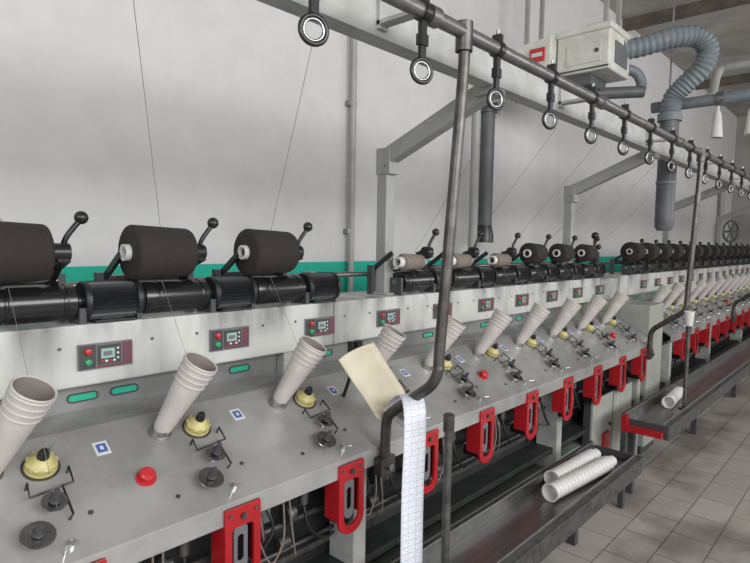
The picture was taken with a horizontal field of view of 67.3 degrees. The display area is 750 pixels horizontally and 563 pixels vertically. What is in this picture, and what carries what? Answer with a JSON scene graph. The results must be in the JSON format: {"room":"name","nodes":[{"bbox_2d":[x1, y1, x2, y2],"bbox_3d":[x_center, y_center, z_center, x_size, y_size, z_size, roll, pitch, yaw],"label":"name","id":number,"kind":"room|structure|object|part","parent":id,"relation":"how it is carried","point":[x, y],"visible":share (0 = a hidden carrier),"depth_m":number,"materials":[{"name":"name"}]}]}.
{"room":"textile factory","nodes":[
{"label":"textile factory","id":0,"kind":"room"},
{"bbox_2d":[0,0,736,292],"bbox_3d":[1.479,-0.965,5.526,0.200,4.300,18.200,5,5,42],"label":"wall","id":1,"kind":"structure","parent":0,"point":[223,80],"depth_m":3.11,"materials":[{"name":"paint"}]},
{"bbox_2d":[343,38,356,291],"bbox_3d":[-0.160,-0.261,3.605,0.063,3.108,0.060,5,5,42],"label":"conduit pipe","id":2,"kind":"object","parent":1,"relation":"attached to","point":[352,103],"visible":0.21,"depth_m":3.55,"materials":[{"name":"grey metal"}]},
{"bbox_2d":[718,192,724,215],"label":"electrical box","id":3,"kind":"object","parent":1,"relation":"on","point":[721,204],"depth_m":10.94,"materials":[{"name":"grey paint"}]},
{"bbox_2d":[540,373,749,562],"bbox_3d":[4.051,1.445,3.286,7.300,0.100,18.200,5,5,42],"label":"floor","id":4,"kind":"structure","parent":0,"point":[689,502],"depth_m":3.36,"materials":[{"name":"beige tile"}]},
{"bbox_2d":[0,0,673,562],"bbox_3d":[0.200,0.386,2.409,0.950,1.999,5.780,5,5,42],"label":"machine","id":5,"kind":"object","parent":4,"relation":"on","point":[153,411],"visible":0.94,"depth_m":1.84,"materials":[{"name":"paint"}]},
{"bbox_3d":[-0.776,0.385,1.737,0.040,0.220,1.637,5,5,42],"label":"riser panel","id":6,"kind":"part","parent":5,"relation":"part of","materials":[{"name":"paint"}]},
{"bbox_3d":[-0.825,0.193,1.771,0.280,0.175,1.637,5,5,42],"label":"head rail panel","id":7,"kind":"part","parent":5,"relation":"part of","materials":[{"name":"paint"}]},
{"bbox_3d":[-0.595,0.505,1.576,0.460,0.250,1.637,5,5,42],"label":"sloping deck panel","id":8,"kind":"part","parent":5,"relation":"part of","materials":[{"name":"paint"}]},
{"bbox_2d":[338,342,405,419],"bbox_3d":[0.001,0.328,1.851,0.298,0.255,0.040,-2,5,-33],"label":"sheet","id":9,"kind":"object","parent":5,"relation":"attached to","point":[364,365],"visible":0.94,"depth_m":1.85,"materials":[{"name":"beige paper"}]},
{"bbox_3d":[0.334,0.320,2.942,0.040,0.220,1.637,5,5,42],"label":"riser panel","id":10,"kind":"part","parent":5,"relation":"part of","materials":[{"name":"paint"}]},
{"bbox_3d":[0.286,0.128,2.976,0.280,0.175,1.637,5,5,42],"label":"head rail panel","id":11,"kind":"part","parent":5,"relation":"part of","materials":[{"name":"paint"}]},
{"bbox_3d":[0.516,0.440,2.781,0.460,0.250,1.637,5,5,42],"label":"sloping deck panel","id":12,"kind":"part","parent":5,"relation":"part of","materials":[{"name":"paint"}]},
{"bbox_2d":[257,0,749,294],"bbox_3d":[2.270,-0.529,4.480,0.868,0.995,12.700,5,5,42],"label":"metal frame","id":13,"kind":"object","parent":5,"relation":"attached to","point":[420,32],"visible":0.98,"depth_m":2.34,"materials":[{"name":"grey paint"}]},
{"bbox_2d":[374,19,472,477],"bbox_3d":[0.148,-0.056,1.782,0.286,1.445,0.108,5,5,42],"label":"rod","id":14,"kind":"object","parent":13,"relation":"hanging from","point":[384,464],"visible":0.92,"depth_m":1.69,"materials":[{"name":"grey metal"}]},
{"bbox_3d":[0.243,-0.373,2.451,0.645,0.898,0.100,5,5,42],"label":"beam support arm","id":15,"kind":"part","parent":13,"relation":"part of","materials":[{"name":"grey paint"}]},
{"bbox_2d":[468,0,719,260],"bbox_3d":[1.699,-0.889,4.496,1.811,4.300,0.778,2,4,13],"label":"ventilation duct","id":16,"kind":"object","parent":13,"relation":"on","point":[599,53],"visible":0.81,"depth_m":4.32,"materials":[{"name":"grey plastic"}]},
{"bbox_3d":[1.611,-0.454,3.935,0.645,0.898,0.100,5,5,42],"label":"beam support arm","id":17,"kind":"part","parent":13,"relation":"part of","materials":[{"name":"grey paint"}]},
{"bbox_2d":[646,148,705,359],"bbox_3d":[2.045,-0.167,3.839,0.286,1.445,0.108,5,5,42],"label":"rod","id":18,"kind":"object","parent":13,"relation":"hanging from","point":[650,353],"visible":0.99,"depth_m":3.75,"materials":[{"name":"grey metal"}]},
{"bbox_3d":[3.237,-0.549,5.698,0.645,0.898,0.100,5,5,42],"label":"beam support arm","id":19,"kind":"part","parent":13,"relation":"part of","materials":[{"name":"grey paint"}]},
{"bbox_3d":[4.863,-0.644,7.461,0.645,0.898,0.100,5,5,42],"label":"beam support arm","id":20,"kind":"part","parent":13,"relation":"part of","materials":[{"name":"grey paint"}]},
{"bbox_2d":[730,293,749,321],"bbox_3d":[3.941,-0.278,5.896,0.286,1.445,0.108,5,5,42],"label":"rod","id":21,"kind":"object","parent":13,"relation":"hanging from","point":[733,317],"visible":1,"depth_m":5.98,"materials":[{"name":"grey metal"}]},
{"bbox_3d":[1.284,0.264,3.972,0.040,0.220,1.162,5,5,42],"label":"riser panel","id":22,"kind":"part","parent":5,"relation":"part of","materials":[{"name":"paint"}]},
{"bbox_3d":[1.236,0.073,4.006,0.280,0.175,1.162,5,5,42],"label":"head rail panel","id":23,"kind":"part","parent":5,"relation":"part of","materials":[{"name":"paint"}]},
{"bbox_3d":[1.466,0.384,3.811,0.460,0.250,1.162,5,5,42],"label":"sloping deck panel","id":24,"kind":"part","parent":5,"relation":"part of","materials":[{"name":"paint"}]},
{"bbox_3d":[1.783,-0.214,4.553,0.072,0.370,0.082,5,5,42],"label":"black control lever","id":25,"kind":"part","parent":5,"relation":"part of","materials":[{"name":"black plastic"}]},
{"bbox_2d":[384,393,642,562],"bbox_3d":[-0.300,0.920,1.333,0.378,1.066,4.500,5,5,42],"label":"tray","id":26,"kind":"object","parent":4,"relation":"on","point":[519,526],"depth_m":2.09,"materials":[{"name":"metal"}]},
{"bbox_3d":[0.107,0.666,1.790,0.124,0.608,0.304,-1,4,-23],"label":"printed label strip","id":27,"kind":"part","parent":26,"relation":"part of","materials":[{"name":"white paper"}]},
{"bbox_3d":[0.215,0.689,1.697,0.070,0.594,0.069,5,5,42],"label":"guide post","id":28,"kind":"part","parent":26,"relation":"part of","materials":[{"name":"metal"}]},
{"bbox_2d":[544,448,600,482],"bbox_3d":[0.964,0.887,2.712,0.461,0.080,0.080,-3,6,-44],"label":"cones","id":29,"kind":"object","parent":26,"relation":"in","point":[590,455],"visible":0.63,"depth_m":2.66,"materials":[{"name":"white plastic"}]},
{"bbox_2d":[542,455,616,501],"bbox_3d":[0.959,0.895,2.595,0.563,0.080,0.080,-3,5,-41],"label":"cones","id":30,"kind":"object","parent":26,"relation":"in","point":[552,491],"visible":1,"depth_m":2.52,"materials":[{"name":"white plastic"}]},
{"bbox_2d":[602,239,749,390],"bbox_3d":[4.266,0.323,7.015,0.706,1.620,6.460,5,5,42],"label":"machine","id":31,"kind":"object","parent":4,"relation":"on","point":[721,274],"visible":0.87,"depth_m":5.55,"materials":[{"name":"paint"}]},
{"bbox_3d":[2.430,0.003,5.301,0.280,0.175,1.477,5,5,42],"label":"head rail panel","id":32,"kind":"part","parent":31,"relation":"part of","materials":[{"name":"paint"}]},
{"bbox_3d":[2.478,0.194,5.267,0.040,0.220,1.477,5,5,42],"label":"riser panel","id":33,"kind":"part","parent":31,"relation":"part of","materials":[{"name":"paint"}]},
{"bbox_3d":[2.660,0.314,5.106,0.460,0.250,1.477,5,5,42],"label":"sloping deck panel","id":34,"kind":"part","parent":31,"relation":"part of","materials":[{"name":"paint"}]},
{"bbox_3d":[3.486,-0.059,6.447,0.280,0.175,1.637,5,5,42],"label":"head rail panel","id":35,"kind":"part","parent":31,"relation":"part of","materials":[{"name":"paint"}]},
{"bbox_3d":[3.717,0.252,6.252,0.460,0.250,1.637,5,5,42],"label":"sloping deck panel","id":36,"kind":"part","parent":31,"relation":"part of","materials":[{"name":"paint"}]},
{"bbox_3d":[4.597,-0.124,7.652,0.280,0.175,1.637,5,5,42],"label":"head rail panel","id":37,"kind":"part","parent":31,"relation":"part of","materials":[{"name":"paint"}]},
{"bbox_3d":[4.827,0.187,7.457,0.460,0.250,1.637,5,5,42],"label":"sloping deck panel","id":38,"kind":"part","parent":31,"relation":"part of","materials":[{"name":"paint"}]},
{"bbox_3d":[5.708,-0.190,8.857,0.280,0.175,1.637,5,5,42],"label":"head rail panel","id":39,"kind":"part","parent":31,"relation":"part of","materials":[{"name":"paint"}]},
{"bbox_2d":[617,326,749,508],"bbox_3d":[4.170,0.673,6.121,0.295,1.044,7.830,5,5,42],"label":"tray","id":40,"kind":"object","parent":4,"relation":"on","point":[702,387],"depth_m":3.71,"materials":[{"name":"metal"}]},
{"bbox_3d":[1.539,1.070,3.270,0.220,0.560,0.044,5,5,42],"label":"red tray end bracket","id":41,"kind":"part","parent":40,"relation":"part of","materials":[{"name":"red metal"}]},
{"bbox_2d":[662,387,682,408],"bbox_3d":[2.032,0.777,3.818,0.080,0.080,0.401,4,5,38],"label":"cones","id":42,"kind":"object","parent":40,"relation":"in","point":[669,401],"visible":0.96,"depth_m":3.71,"materials":[{"name":"white plastic"}]},
{"bbox_3d":[2.021,0.558,3.653,0.070,0.544,0.069,5,5,42],"label":"guide post","id":43,"kind":"part","parent":40,"relation":"part of","materials":[{"name":"metal"}]},
{"bbox_2d":[684,311,694,325],"bbox_3d":[2.026,0.239,3.631,0.060,0.094,0.060,5,5,42],"label":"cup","id":44,"kind":"object","parent":40,"relation":"on","point":[689,315],"visible":1,"depth_m":3.61,"materials":[{"name":"plastic"}]},
{"bbox_2d":[600,0,749,116],"bbox_3d":[4.130,-2.943,2.976,7.300,0.100,18.200,5,5,42],"label":"ceiling","id":45,"kind":"structure","parent":0,"point":[731,26],"depth_m":7.13,"materials":[{"name":"concrete"}]},
{"bbox_2d":[622,0,749,31],"bbox_3d":[5.657,-2.913,4.495,7.100,0.120,0.100,5,5,42],"label":"beam","id":46,"kind":"structure","parent":45,"relation":"attached to","point":[700,7],"depth_m":6.43,"materials":[{"name":"brown wood"}]},
{"bbox_2d":[651,0,749,138],"bbox_3d":[3.311,-2.038,4.003,2.380,1.880,0.341,5,5,42],"label":"pipe","id":47,"kind":"object","parent":45,"relation":"hanging from","point":[713,97],"visible":0.88,"depth_m":4.48,"materials":[{"name":"metal"}]},
{"bbox_2d":[710,106,722,138],"bbox_3d":[2.704,-1.273,4.448,0.090,0.270,0.089,5,5,42],"label":"nozzle","id":48,"kind":"object","parent":47,"relation":"on","point":[716,129],"depth_m":4.42,"materials":[{"name":"plastic"}]},
{"bbox_2d":[744,108,749,134],"bbox_3d":[2.874,-1.259,4.293,0.090,0.270,0.089,5,5,42],"label":"nozzle","id":49,"kind":"object","parent":47,"relation":"on","point":[747,127],"depth_m":4.29,"materials":[{"name":"plastic"}]},
{"bbox_2d":[695,73,749,89],"bbox_3d":[7.960,-3.048,6.993,7.100,0.120,0.100,5,5,42],"label":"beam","id":50,"kind":"structure","parent":45,"relation":"attached to","point":[741,78],"depth_m":9.02,"materials":[{"name":"brown wood"}]},
{"bbox_2d":[729,116,749,245],"bbox_3d":[10.260,-1.100,9.675,7.100,4.300,0.200,5,5,42],"label":"wall","id":51,"kind":"structure","parent":0,"point":[742,146],"depth_m":11.83,"materials":[{"name":"paint"}]},
{"bbox_2d":[722,220,738,242],"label":"fan","id":52,"kind":"object","parent":51,"relation":"on","point":[723,229],"depth_m":10.80,"materials":[{"name":"grey paint"}]}
]}

